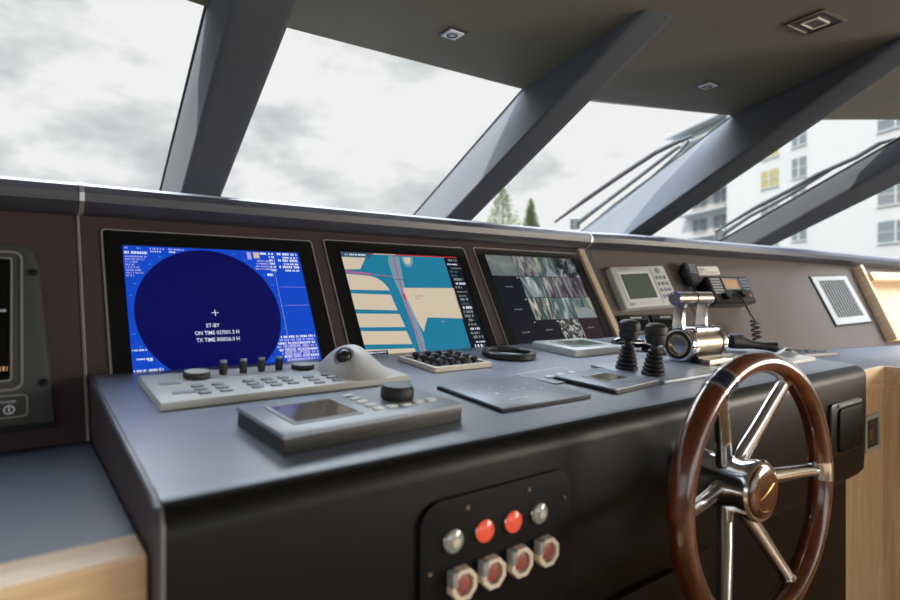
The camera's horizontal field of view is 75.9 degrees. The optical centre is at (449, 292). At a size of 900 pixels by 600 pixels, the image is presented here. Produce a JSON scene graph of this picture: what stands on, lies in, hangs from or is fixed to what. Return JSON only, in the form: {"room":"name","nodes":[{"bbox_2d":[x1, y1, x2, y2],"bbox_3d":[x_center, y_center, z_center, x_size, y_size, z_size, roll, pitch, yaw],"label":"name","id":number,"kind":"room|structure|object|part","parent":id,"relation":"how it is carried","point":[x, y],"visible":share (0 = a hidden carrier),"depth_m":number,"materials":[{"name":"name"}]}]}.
{"room":"control cabin","nodes":[
{"label":"control cabin","id":0,"kind":"room"},
{"bbox_2d":[187,0,899,119],"bbox_3d":[1.528,-0.759,-0.538,6.400,0.100,5.705,0,0,-37],"label":"ceiling","id":1,"kind":"structure","parent":0,"point":[745,47],"depth_m":1.62,"materials":[{"name":"grey paint"}]},
{"bbox_2d":[437,27,466,40],"bbox_3d":[0.006,-0.705,1.576,0.060,0.007,0.060,0,0,-37],"label":"recessed light","id":2,"kind":"object","parent":1,"relation":"in","point":[451,33],"visible":1,"depth_m":1.57,"materials":[{"name":"silver plastic"}]},
{"bbox_3d":[0.007,-0.705,1.575,0.046,0.004,0.046,0,0,-37],"label":"frame","id":3,"kind":"part","parent":2,"relation":"part of","materials":[{"name":"white metal"}]},
{"bbox_2d":[695,81,719,89],"bbox_3d":[0.877,-0.705,1.967,0.060,0.007,0.060,0,0,-37],"label":"recessed light","id":4,"kind":"object","parent":1,"relation":"in","point":[710,84],"visible":1,"depth_m":1.96,"materials":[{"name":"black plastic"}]},
{"bbox_2d":[784,8,846,35],"bbox_3d":[0.955,-0.706,1.509,0.116,0.006,0.104,0,0,-31],"label":"recessed light","id":5,"kind":"object","parent":1,"relation":"in","point":[820,20],"visible":1,"depth_m":1.50,"materials":[{"name":"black metal"}]},
{"bbox_2d":[804,19,825,27],"bbox_3d":[0.955,-0.706,1.509,0.052,0.002,0.036,0,0,-31],"label":"diffuser","id":6,"kind":"object","parent":5,"relation":"attached to","point":[808,23],"depth_m":1.51,"materials":[{"name":"brown"}]},
{"bbox_3d":[0.955,-0.705,1.509,0.060,0.004,0.044,0,0,-31],"label":"frame","id":7,"kind":"part","parent":5,"relation":"part of","materials":[{"name":"beige plastic"}]},
{"bbox_3d":[1.820,1.330,0.740,8.200,0.060,7.400,0,0,-37],"label":"floor","id":8,"kind":"structure","parent":0,"visible":0},
{"bbox_2d":[0,441,146,599],"bbox_3d":[-1.117,0.768,0.234,1.694,1.064,0.545,0,0,-37],"label":"countertop","id":9,"kind":"structure","parent":8,"relation":"on","point":[66,533],"depth_m":0.58,"materials":[{"name":"leather"}]},
{"bbox_2d":[0,176,899,599],"bbox_3d":[0.194,0.543,2.322,6.496,1.514,2.377,0,0,-37],"label":"console","id":10,"kind":"object","parent":8,"relation":"on","point":[215,512],"visible":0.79,"depth_m":0.94,"materials":[{"name":"leather"}]},
{"bbox_2d":[0,245,56,433],"bbox_3d":[-0.838,0.065,0.859,0.410,0.301,0.181,0,0,-37],"label":"display","id":11,"kind":"object","parent":10,"relation":"attached to","point":[27,403],"visible":1,"depth_m":0.93,"materials":[{"name":"grey plastic"}]},
{"bbox_3d":[-0.839,0.040,0.850,0.338,0.256,0.002,0,-29,-37],"label":"frame","id":12,"kind":"part","parent":11,"relation":"part of","materials":[{"name":"silver metal"}]},
{"bbox_2d":[159,6,205,190],"bbox_3d":[-1.877,-0.455,0.933,2.839,0.520,1.014,0,0,-43],"label":"window frame","id":13,"kind":"structure","parent":10,"relation":"on","point":[204,8],"depth_m":1.64,"materials":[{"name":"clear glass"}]},
{"bbox_2d":[100,229,336,373],"bbox_3d":[-0.458,0.022,1.188,0.435,0.296,0.165,0,0,-37],"label":"monitor","id":14,"kind":"object","parent":10,"relation":"on","point":[173,301],"visible":0.97,"depth_m":1.17,"materials":[{"name":"black"}]},
{"bbox_2d":[161,0,297,195],"bbox_3d":[-0.664,-0.455,1.611,0.150,0.570,1.790,0,0,-34],"label":"pillar","id":15,"kind":"structure","parent":10,"relation":"on","point":[239,41],"depth_m":1.35,"materials":[{"name":"grey paint"}]},
{"bbox_2d":[138,344,409,410],"bbox_3d":[-0.291,0.130,1.004,0.426,0.067,0.194,0,0,-38],"label":"control panel","id":16,"kind":"object","parent":10,"relation":"on","point":[348,366],"visible":1,"depth_m":0.96,"materials":[{"name":"grey plastic"}]},
{"bbox_3d":[-0.440,0.142,0.906,0.030,0.001,0.016,0,5,-37],"label":"label plate","id":17,"kind":"part","parent":16,"relation":"part of","materials":[{"name":"grey plastic"}]},
{"bbox_3d":[-0.395,0.147,0.859,0.035,0.001,0.016,0,5,-37],"label":"label plate","id":18,"kind":"part","parent":16,"relation":"part of","materials":[{"name":"grey plastic"}]},
{"bbox_3d":[-0.389,0.129,0.991,0.013,0.021,0.013,0,5,-37],"label":"knob","id":19,"kind":"part","parent":16,"relation":"part of","materials":[{"name":"black plastic"}]},
{"bbox_3d":[-0.362,0.129,1.011,0.013,0.021,0.013,0,5,-37],"label":"knob","id":20,"kind":"part","parent":16,"relation":"part of","materials":[{"name":"black plastic"}]},
{"bbox_3d":[-0.336,0.129,1.030,0.013,0.021,0.013,0,5,-37],"label":"knob","id":21,"kind":"part","parent":16,"relation":"part of","materials":[{"name":"black plastic"}]},
{"bbox_3d":[-0.311,0.129,1.049,0.013,0.021,0.013,0,5,-37],"label":"knob","id":22,"kind":"part","parent":16,"relation":"part of","materials":[{"name":"black plastic"}]},
{"bbox_3d":[-0.737,0.101,0.947,3.158,0.610,0.030,0,-29,-37],"label":"panel","id":23,"kind":"part","parent":10,"relation":"part of","materials":[{"name":"leather"}]},
{"bbox_2d":[236,381,463,455],"bbox_3d":[-0.129,0.157,0.786,0.272,0.054,0.142,0,0,-41],"label":"panel","id":24,"kind":"object","parent":10,"relation":"on","point":[305,424],"visible":1,"depth_m":0.74,"materials":[{"name":"grey"}]},
{"bbox_3d":[-0.176,0.151,0.747,0.098,0.002,0.090,0,5,-41],"label":"screen frame","id":25,"kind":"part","parent":24,"relation":"part of","materials":[{"name":"grey metal"}]},
{"bbox_3d":[-0.076,0.143,0.830,0.048,0.018,0.048,0,5,-41],"label":"rotary knob","id":26,"kind":"part","parent":24,"relation":"part of","materials":[{"name":"black plastic"}]},
{"bbox_2d":[323,239,498,354],"bbox_3d":[-0.086,0.018,1.468,0.437,0.298,0.168,0,0,-37],"label":"monitor","id":27,"kind":"object","parent":10,"relation":"on","point":[392,298],"visible":0.84,"depth_m":1.46,"materials":[{"name":"black"}]},
{"bbox_2d":[398,349,491,371],"bbox_3d":[-0.012,0.143,1.253,0.152,0.030,0.144,0,0,-37],"label":"panel","id":28,"kind":"object","parent":10,"relation":"on","point":[440,361],"visible":1,"depth_m":1.23,"materials":[{"name":"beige plastic"}]},
{"bbox_3d":[-0.074,0.137,1.259,0.016,0.016,0.016,0,5,-37],"label":"knob","id":29,"kind":"part","parent":28,"relation":"part of","materials":[{"name":"black plastic"}]},
{"bbox_3d":[-0.057,0.139,1.236,0.016,0.016,0.016,0,5,-37],"label":"knob","id":30,"kind":"part","parent":28,"relation":"part of","materials":[{"name":"black plastic"}]},
{"bbox_3d":[-0.050,0.137,1.278,0.016,0.016,0.016,0,5,-37],"label":"knob","id":31,"kind":"part","parent":28,"relation":"part of","materials":[{"name":"black plastic"}]},
{"bbox_3d":[-0.040,0.141,1.213,0.016,0.016,0.016,0,5,-37],"label":"knob","id":32,"kind":"part","parent":28,"relation":"part of","materials":[{"name":"black plastic"}]},
{"bbox_3d":[-0.032,0.139,1.254,0.016,0.016,0.016,0,5,-37],"label":"knob","id":33,"kind":"part","parent":28,"relation":"part of","materials":[{"name":"black plastic"}]},
{"bbox_3d":[-0.022,0.144,1.190,0.016,0.016,0.016,0,5,-37],"label":"knob","id":34,"kind":"part","parent":28,"relation":"part of","materials":[{"name":"black plastic"}]},
{"bbox_3d":[-0.025,0.137,1.296,0.016,0.016,0.016,0,5,-37],"label":"knob","id":35,"kind":"part","parent":28,"relation":"part of","materials":[{"name":"black plastic"}]},
{"bbox_3d":[-0.015,0.141,1.231,0.016,0.016,0.016,0,5,-37],"label":"knob","id":36,"kind":"part","parent":28,"relation":"part of","materials":[{"name":"black plastic"}]},
{"bbox_2d":[411,357,479,366],"bbox_3d":[-0.012,0.151,1.253,0.132,0.004,0.124,0,5,-37],"label":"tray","id":37,"kind":"object","parent":28,"relation":"on","point":[415,361],"depth_m":1.22,"materials":[{"name":"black plastic"}]},
{"bbox_3d":[0.000,0.137,1.315,0.016,0.016,0.016,0,5,-37],"label":"knob","id":38,"kind":"part","parent":28,"relation":"part of","materials":[{"name":"black plastic"}]},
{"bbox_3d":[0.003,0.144,1.208,0.016,0.016,0.016,0,5,-37],"label":"knob","id":39,"kind":"part","parent":28,"relation":"part of","materials":[{"name":"black plastic"}]},
{"bbox_3d":[0.010,0.141,1.250,0.016,0.016,0.016,0,5,-37],"label":"knob","id":40,"kind":"part","parent":28,"relation":"part of","materials":[{"name":"black plastic"}]},
{"bbox_3d":[0.018,0.139,1.292,0.016,0.016,0.016,0,5,-37],"label":"knob","id":41,"kind":"part","parent":28,"relation":"part of","materials":[{"name":"black plastic"}]},
{"bbox_3d":[0.027,0.144,1.227,0.016,0.016,0.016,0,5,-37],"label":"knob","id":42,"kind":"part","parent":28,"relation":"part of","materials":[{"name":"black plastic"}]},
{"bbox_3d":[0.052,0.144,1.246,0.016,0.016,0.016,0,5,-37],"label":"knob","id":43,"kind":"part","parent":28,"relation":"part of","materials":[{"name":"black plastic"}]},
{"bbox_2d":[413,89,522,214],"bbox_3d":[-0.467,-0.455,2.136,1.067,0.520,1.068,0,0,-37],"label":"window frame","id":44,"kind":"structure","parent":10,"relation":"on","point":[521,90],"depth_m":2.25,"materials":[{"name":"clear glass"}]},
{"bbox_2d":[93,338,865,599],"bbox_3d":[0.246,0.308,1.275,1.728,0.339,0.635,0,0,-37],"label":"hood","id":45,"kind":"object","parent":10,"relation":"attached to","point":[215,512],"depth_m":0.73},
{"bbox_2d":[417,469,570,599],"bbox_3d":[0.071,0.338,0.734,0.256,0.185,0.020,0,0,-37],"label":"control panel","id":46,"kind":"object","parent":10,"relation":"attached to","point":[510,540],"visible":1,"depth_m":0.73,"materials":[{"name":"black"}]},
{"bbox_2d":[482,346,535,360],"bbox_3d":[0.141,0.145,1.387,0.130,0.024,0.130,0,0,-7],"label":"ring","id":47,"kind":"object","parent":10,"relation":"on","point":[508,353],"visible":1,"depth_m":1.36,"materials":[{"name":"black plastic"}]},
{"bbox_2d":[437,376,590,412],"bbox_3d":[0.110,0.172,1.005,0.206,0.020,0.170,0,0,-37],"label":"panel","id":48,"kind":"object","parent":10,"relation":"on","point":[507,394],"visible":1,"depth_m":0.98,"materials":[{"name":"black plastic"}]},
{"bbox_2d":[473,247,614,344],"bbox_3d":[0.300,0.016,1.759,0.462,0.302,0.170,0,0,-37],"label":"monitor","id":49,"kind":"object","parent":10,"relation":"on","point":[534,295],"visible":0.83,"depth_m":1.75,"materials":[{"name":"black"}]},
{"bbox_2d":[415,9,673,220],"bbox_3d":[0.134,-0.455,2.170,0.276,0.570,1.768,0,0,-35],"label":"pillar","id":50,"kind":"structure","parent":10,"relation":"on","point":[547,105],"depth_m":1.83,"materials":[{"name":"grey paint"}]},
{"bbox_2d":[517,367,577,383],"bbox_3d":[0.218,0.168,1.178,0.146,0.012,0.096,0,0,-45],"label":"plate","id":51,"kind":"object","parent":10,"relation":"on","point":[545,375],"visible":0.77,"depth_m":1.17,"materials":[{"name":"grey metal"}]},
{"bbox_2d":[532,338,620,356],"bbox_3d":[0.343,0.143,1.539,0.200,0.029,0.153,0,0,-37],"label":"display","id":52,"kind":"object","parent":10,"relation":"on","point":[575,347],"visible":0.88,"depth_m":1.50,"materials":[{"name":"grey plastic"}]},
{"bbox_3d":[0.342,0.133,1.538,0.128,0.002,0.090,0,5,-37],"label":"screen frame","id":53,"kind":"part","parent":52,"relation":"part of","materials":[{"name":"grey"}]},
{"bbox_3d":[0.493,-0.004,1.912,0.029,0.345,0.012,0,-29,-37],"label":"panel edge trim","id":54,"kind":"part","parent":10,"relation":"part of","materials":[{"name":"beige wood"}]},
{"bbox_2d":[554,368,659,393],"bbox_3d":[0.311,0.171,1.143,0.168,0.021,0.140,0,0,-43],"label":"display","id":55,"kind":"object","parent":10,"relation":"on","point":[601,379],"visible":1,"depth_m":1.12,"materials":[{"name":"black plastic"}]},
{"bbox_3d":[0.309,0.167,1.142,0.080,0.002,0.062,-1,5,-43],"label":"screen frame","id":56,"kind":"part","parent":55,"relation":"part of","materials":[{"name":"grey metal"}]},
{"bbox_2d":[601,335,645,342],"bbox_3d":[0.557,0.143,1.724,0.220,0.023,0.100,0,0,-37],"label":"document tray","id":57,"kind":"object","parent":10,"relation":"on","point":[608,339],"visible":0.28,"depth_m":1.69,"materials":[{"name":"grey"}]},
{"bbox_2d":[617,315,650,333],"bbox_3d":[0.615,0.105,1.911,0.131,0.063,0.039,0,0,-28],"label":"gauge","id":58,"kind":"object","parent":10,"relation":"on","point":[643,320],"visible":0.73,"depth_m":1.91,"materials":[{"name":"black plastic"}]},
{"bbox_2d":[611,338,665,353],"bbox_3d":[0.516,0.142,1.559,0.133,0.042,0.097,0,0,-27],"label":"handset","id":59,"kind":"object","parent":10,"relation":"on","point":[638,343],"visible":0.59,"depth_m":1.56,"materials":[{"name":"silver metal"}]},
{"bbox_2d":[605,266,673,311],"bbox_3d":[0.669,-0.018,2.002,0.270,0.160,0.090,0,0,-29],"label":"display","id":60,"kind":"object","parent":10,"relation":"on","point":[640,287],"visible":0.94,"depth_m":1.97,"materials":[{"name":"grey plastic"}]},
{"bbox_3d":[0.647,-0.024,1.974,0.150,0.111,0.002,-3,-25,-29],"label":"screen frame","id":61,"kind":"part","parent":60,"relation":"part of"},
{"bbox_2d":[591,356,718,383],"bbox_3d":[0.484,0.171,1.309,0.285,0.020,0.187,0,0,-37],"label":"base plate","id":62,"kind":"object","parent":10,"relation":"on","point":[675,371],"visible":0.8,"depth_m":1.28,"materials":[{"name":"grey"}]},
{"bbox_2d":[615,319,640,370],"bbox_3d":[0.388,0.112,1.259,0.050,0.111,0.055,0,0,-23],"label":"joystick","id":63,"kind":"object","parent":62,"relation":"on","point":[629,329],"visible":1,"depth_m":1.24,"materials":[{"name":"black rubber"}]},
{"bbox_2d":[641,323,667,376],"bbox_3d":[0.427,0.118,1.206,0.050,0.111,0.055,0,0,-23],"label":"joystick","id":64,"kind":"object","parent":62,"relation":"on","point":[656,333],"visible":1,"depth_m":1.19,"materials":[{"name":"black rubber"}]},
{"bbox_2d":[663,292,733,364],"bbox_3d":[0.620,0.084,1.432,0.209,0.174,0.108,0,0,-37],"label":"throttle lever","id":65,"kind":"object","parent":62,"relation":"on","point":[701,342],"visible":0.97,"depth_m":1.40,"materials":[{"name":"silver metal"}]},
{"bbox_2d":[668,334,687,355],"bbox_3d":[0.559,0.126,1.400,0.022,0.054,0.054,0,0,-37],"label":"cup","id":66,"kind":"object","parent":65,"relation":"on","point":[677,343],"depth_m":1.40,"materials":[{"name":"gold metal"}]},
{"bbox_3d":[0.560,0.060,1.398,0.012,0.092,0.040,0,0,-37],"label":"lever","id":67,"kind":"part","parent":65,"relation":"part of","materials":[{"name":"silver metal"}]},
{"bbox_3d":[0.643,0.060,1.460,0.012,0.092,0.040,0,0,-37],"label":"lever","id":68,"kind":"part","parent":65,"relation":"part of","materials":[{"name":"silver metal"}]},
{"bbox_2d":[581,116,731,230],"bbox_3d":[0.400,-0.455,2.576,0.908,0.520,1.311,0,0,-37],"label":"window","id":69,"kind":"structure","parent":10,"relation":"on","point":[730,116],"depth_m":2.56,"materials":[{"name":"clear glass"}]},
{"bbox_2d":[554,135,691,228],"bbox_3d":[0.812,-0.506,2.730,0.231,0.342,0.696,0,0,-37],"label":"windscreen wiper","id":70,"kind":"object","parent":69,"relation":"attached to","point":[575,222],"visible":0.88,"depth_m":2.69,"materials":[{"name":"metal"}]},
{"bbox_3d":[0.831,-0.499,2.781,0.028,0.313,0.600,0,0,-37],"label":"arm","id":71,"kind":"part","parent":70,"relation":"part of","materials":[{"name":"grey metal"}]},
{"bbox_3d":[0.897,-0.510,2.768,0.035,0.319,0.605,0,0,-31],"label":"link rod","id":72,"kind":"part","parent":70,"relation":"part of","materials":[{"name":"grey metal"}]},
{"bbox_2d":[648,314,672,327],"bbox_3d":[0.730,0.105,1.971,0.110,0.063,0.039,0,0,-28],"label":"gauge","id":73,"kind":"object","parent":10,"relation":"on","point":[667,319],"visible":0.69,"depth_m":1.97,"materials":[{"name":"black plastic"}]},
{"bbox_2d":[679,262,698,291],"bbox_3d":[0.881,0.009,2.106,0.072,0.246,0.122,0,0,4],"label":"microphone","id":74,"kind":"object","parent":10,"relation":"hanging from","point":[689,273],"visible":0.83,"depth_m":2.11,"materials":[{"name":"black plastic"}]},
{"bbox_2d":[688,264,696,272],"bbox_3d":[0.889,-0.090,2.117,0.034,0.036,0.003,6,-29,-25],"label":"grille","id":75,"kind":"object","parent":74,"relation":"attached to","point":[688,264],"depth_m":2.12,"materials":[{"name":"grey plastic"}]},
{"bbox_2d":[697,266,719,275],"bbox_3d":[0.987,-0.084,2.214,0.125,0.040,0.026,0,0,-29],"label":"label plate","id":76,"kind":"object","parent":10,"relation":"attached to","point":[703,270],"visible":0.89,"depth_m":2.21,"materials":[{"name":"beige plastic"}]},
{"bbox_2d":[696,276,761,340],"bbox_3d":[1.041,0.071,2.120,0.230,0.265,0.175,0,0,-28],"label":"radio","id":77,"kind":"object","parent":10,"relation":"attached to","point":[729,292],"visible":0.98,"depth_m":2.11,"materials":[{"name":"black plastic"}]},
{"bbox_3d":[1.001,0.009,2.082,0.030,0.030,0.018,0,-27,-28],"label":"knob","id":78,"kind":"part","parent":77,"relation":"part of","materials":[{"name":"black plastic"}]},
{"bbox_3d":[1.042,-0.033,2.136,0.090,0.048,0.004,0,-26,-28],"label":"screen frame","id":79,"kind":"part","parent":77,"relation":"part of","materials":[{"name":"orange glass"}]},
{"bbox_3d":[1.079,0.001,2.127,0.032,0.032,0.020,0,-27,-28],"label":"knob","id":80,"kind":"part","parent":77,"relation":"part of","materials":[{"name":"black plastic"}]},
{"bbox_3d":[1.109,0.100,2.097,0.129,0.212,0.050,0,-27,-28],"label":"coiled cord","id":81,"kind":"part","parent":77,"relation":"part of","materials":[{"name":"black plastic"}]},
{"bbox_2d":[583,37,899,235],"bbox_3d":[0.981,-0.455,2.370,0.446,0.570,1.896,0,0,-34],"label":"pillar","id":82,"kind":"structure","parent":10,"relation":"on","point":[751,135],"depth_m":2.04,"materials":[{"name":"grey paint"}]},
{"bbox_2d":[666,351,833,599],"bbox_3d":[0.455,0.309,0.941,0.437,0.438,0.154,0,-1,-34],"label":"steering wheel","id":83,"kind":"object","parent":10,"relation":"attached to","point":[724,479],"visible":1,"depth_m":0.90,"materials":[{"name":"brown wood"}]},
{"bbox_2d":[774,378,792,385],"bbox_3d":[0.555,0.148,0.959,0.027,0.024,0.027,0,-1,-34],"label":"socket","id":84,"kind":"object","parent":83,"relation":"attached to","point":[778,381],"depth_m":0.95,"materials":[{"name":"silver metal"}]},
{"bbox_2d":[778,573,796,581],"bbox_3d":[0.559,0.469,0.954,0.027,0.024,0.027,0,-1,-34],"label":"socket","id":85,"kind":"object","parent":83,"relation":"attached to","point":[784,577],"depth_m":0.94,"materials":[{"name":"silver metal"}]},
{"bbox_2d":[807,463,819,476],"bbox_3d":[0.631,0.309,1.008,0.013,0.028,0.028,0,0,-11],"label":"socket","id":86,"kind":"object","parent":83,"relation":"attached to","point":[813,468],"depth_m":1.00,"materials":[{"name":"silver metal"}]},
{"bbox_2d":[727,333,780,351],"bbox_3d":[0.836,0.144,1.664,0.236,0.056,0.046,0,0,1],"label":"telephone handset","id":87,"kind":"object","parent":10,"relation":"on","point":[736,341],"visible":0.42,"depth_m":1.66,"materials":[{"name":"black plastic"}]},
{"bbox_2d":[776,348,815,363],"bbox_3d":[0.861,0.164,1.515,0.245,0.036,0.092,0,0,-37],"label":"keyboard","id":88,"kind":"object","parent":10,"relation":"on","point":[788,353],"visible":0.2,"depth_m":1.52,"materials":[{"name":"grey plastic"}]},
{"bbox_2d":[719,136,899,241],"bbox_3d":[1.247,-0.455,2.743,0.705,0.520,1.481,0,0,-37],"label":"window","id":89,"kind":"structure","parent":10,"relation":"on","point":[897,138],"depth_m":2.69,"materials":[{"name":"clear glass"}]},
{"bbox_2d":[721,139,899,245],"bbox_3d":[1.825,-0.455,2.677,0.222,0.570,1.481,0,0,-37],"label":"pillar","id":90,"kind":"structure","parent":10,"relation":"on","point":[878,172],"depth_m":2.66,"materials":[{"name":"grey metal"}]},
{"bbox_3d":[2.505,-0.454,2.707,1.343,0.509,2.126,0,0,-37],"label":"window","id":91,"kind":"structure","parent":90,"relation":"attached to","visible":0},
{"bbox_2d":[714,137,896,239],"bbox_3d":[1.681,-0.485,2.818,0.155,0.391,0.814,0,0,-37],"label":"windscreen wiper","id":92,"kind":"object","parent":91,"relation":"attached to","point":[720,233],"visible":0.75,"depth_m":2.82,"materials":[{"name":"silver metal"}]},
{"bbox_3d":[1.627,-0.445,2.911,0.040,0.296,0.563,0,0,-37],"label":"arm","id":93,"kind":"part","parent":92,"relation":"part of","materials":[{"name":"grey metal"}]},
{"bbox_2d":[808,275,871,326],"bbox_3d":[1.721,0.029,2.543,0.297,0.225,0.111,0,0,-29],"label":"air vent","id":94,"kind":"object","parent":10,"relation":"attached to","point":[836,293],"visible":1,"depth_m":2.53,"materials":[{"name":"grey plastic"}]},
{"bbox_2d":[828,397,862,456],"bbox_3d":[0.973,0.327,1.414,0.187,0.126,0.014,0,0,-37],"label":"switch box","id":95,"kind":"object","parent":10,"relation":"attached to","point":[845,417],"visible":0.95,"depth_m":1.40,"materials":[{"name":"black plastic"}]},
{"bbox_2d":[851,265,899,341],"bbox_3d":[2.502,0.043,2.923,1.362,0.348,0.203,0,0,-28],"label":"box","id":96,"kind":"object","parent":10,"relation":"on","point":[881,290],"visible":1,"depth_m":2.66,"materials":[{"name":"beige wood"}]},
{"bbox_2d":[816,345,899,599],"bbox_3d":[2.288,0.759,1.766,2.220,1.081,2.080,0,0,-37],"label":"cabinet","id":97,"kind":"object","parent":8,"relation":"on","point":[873,494],"depth_m":1.70,"materials":[{"name":"wood"}]},
{"bbox_2d":[793,349,838,356],"bbox_3d":[1.243,0.214,2.060,0.260,0.014,0.120,0,0,-22],"label":"keypad","id":98,"kind":"object","parent":97,"relation":"on","point":[807,352],"visible":0.56,"depth_m":2.04,"materials":[{"name":"plastic"}]},
{"bbox_2d":[816,345,899,368],"bbox_3d":[2.310,0.229,1.782,2.165,0.013,2.080,0,0,-37],"label":"countertop","id":99,"kind":"structure","parent":97,"relation":"on","point":[864,357],"depth_m":2.02,"materials":[{"name":"leather"}]},
{"label":"outside","id":100,"kind":"structure","parent":0,"visible":0},
{"bbox_3d":[10.000,4.050,70.000,400.000,0.100,500.000,0,0,-37],"label":"ground","id":101,"kind":"structure","parent":100,"visible":0},
{"bbox_2d":[486,188,520,224],"bbox_3d":[6.396,-4.370,69.845,8.628,16.741,8.796,0,0,-37],"label":"conifer tree","id":102,"kind":"object","parent":101,"relation":"on","point":[506,199],"visible":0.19,"depth_m":69.71,"materials":[{"name":"green plant"}]},
{"bbox_2d":[522,198,539,226],"bbox_3d":[7.020,-2.100,49.985,3.519,12.201,3.542,0,0,-37],"label":"conifer tree","id":103,"kind":"object","parent":101,"relation":"on","point":[530,217],"visible":0.2,"depth_m":49.77,"materials":[{"name":"green plant"}]},
{"bbox_2d":[664,114,899,257],"bbox_3d":[41.565,-13.000,38.748,18.401,34.000,68.001,0,0,-11],"label":"apartment building","id":104,"kind":"structure","parent":101,"relation":"on","point":[871,226],"depth_m":48.64,"materials":[{"name":"white concrete"}]}
]}

